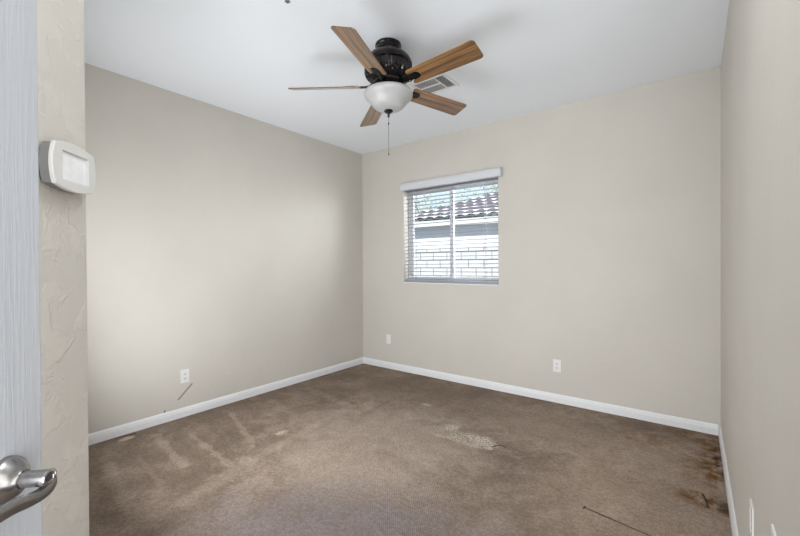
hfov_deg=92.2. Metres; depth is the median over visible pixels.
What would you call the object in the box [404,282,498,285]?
trim
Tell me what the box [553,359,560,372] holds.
wall outlet
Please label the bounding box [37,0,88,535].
wall
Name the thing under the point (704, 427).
baseboard
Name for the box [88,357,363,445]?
baseboard
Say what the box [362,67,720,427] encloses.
wall
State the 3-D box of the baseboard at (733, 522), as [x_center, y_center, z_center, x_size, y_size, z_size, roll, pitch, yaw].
[1.421,1.222,1.613,0.014,0.078,3.168,0,0,37]
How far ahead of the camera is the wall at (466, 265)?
9.55 m
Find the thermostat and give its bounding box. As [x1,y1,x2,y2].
[39,140,95,193]
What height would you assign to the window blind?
1.170 m
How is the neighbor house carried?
on the ground
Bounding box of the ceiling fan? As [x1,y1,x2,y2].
[288,26,482,154]
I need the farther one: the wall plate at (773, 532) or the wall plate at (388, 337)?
the wall plate at (388, 337)
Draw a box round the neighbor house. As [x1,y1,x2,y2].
[414,193,497,248]
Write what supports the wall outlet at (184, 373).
attached to the wall at (225, 247)
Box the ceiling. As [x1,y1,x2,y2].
[84,0,729,153]
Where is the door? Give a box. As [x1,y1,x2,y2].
[0,0,56,535]
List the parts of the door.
handle, lever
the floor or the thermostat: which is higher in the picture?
the thermostat
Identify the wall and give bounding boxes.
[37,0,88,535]
[85,63,362,433]
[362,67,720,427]
[415,246,497,277]
[721,0,799,535]
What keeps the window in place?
in the wall at (609, 205)
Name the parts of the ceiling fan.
blade, blade, blade, lamp shade, blade, blade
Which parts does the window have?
sash, sash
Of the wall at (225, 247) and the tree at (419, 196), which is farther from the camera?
the tree at (419, 196)
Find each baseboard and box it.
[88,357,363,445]
[363,357,717,435]
[718,425,738,535]
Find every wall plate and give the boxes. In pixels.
[386,334,390,343]
[749,498,753,535]
[771,524,776,535]
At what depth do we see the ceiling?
2.61 m
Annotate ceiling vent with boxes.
[410,73,458,93]
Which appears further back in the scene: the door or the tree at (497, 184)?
the tree at (497, 184)
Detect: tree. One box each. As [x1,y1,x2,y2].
[414,189,478,213]
[459,184,497,197]
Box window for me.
[409,180,498,281]
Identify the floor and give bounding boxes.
[88,363,731,535]
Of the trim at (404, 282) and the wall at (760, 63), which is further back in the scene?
the trim at (404, 282)
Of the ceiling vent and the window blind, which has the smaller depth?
the ceiling vent
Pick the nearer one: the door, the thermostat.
the door
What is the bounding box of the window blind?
[400,167,502,283]
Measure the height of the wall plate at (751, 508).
0.115 m
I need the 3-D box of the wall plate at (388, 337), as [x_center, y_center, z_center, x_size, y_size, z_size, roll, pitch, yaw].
[-0.145,0.887,4.796,0.070,0.115,0.008,0,0,37]
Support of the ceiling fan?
hanging from the ceiling
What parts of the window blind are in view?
ladder cord, head rail, ladder cord, rail, ladder cord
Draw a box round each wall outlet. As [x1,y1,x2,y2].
[181,369,188,383]
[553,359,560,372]
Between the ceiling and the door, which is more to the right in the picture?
the ceiling
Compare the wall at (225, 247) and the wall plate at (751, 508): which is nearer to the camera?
the wall plate at (751, 508)

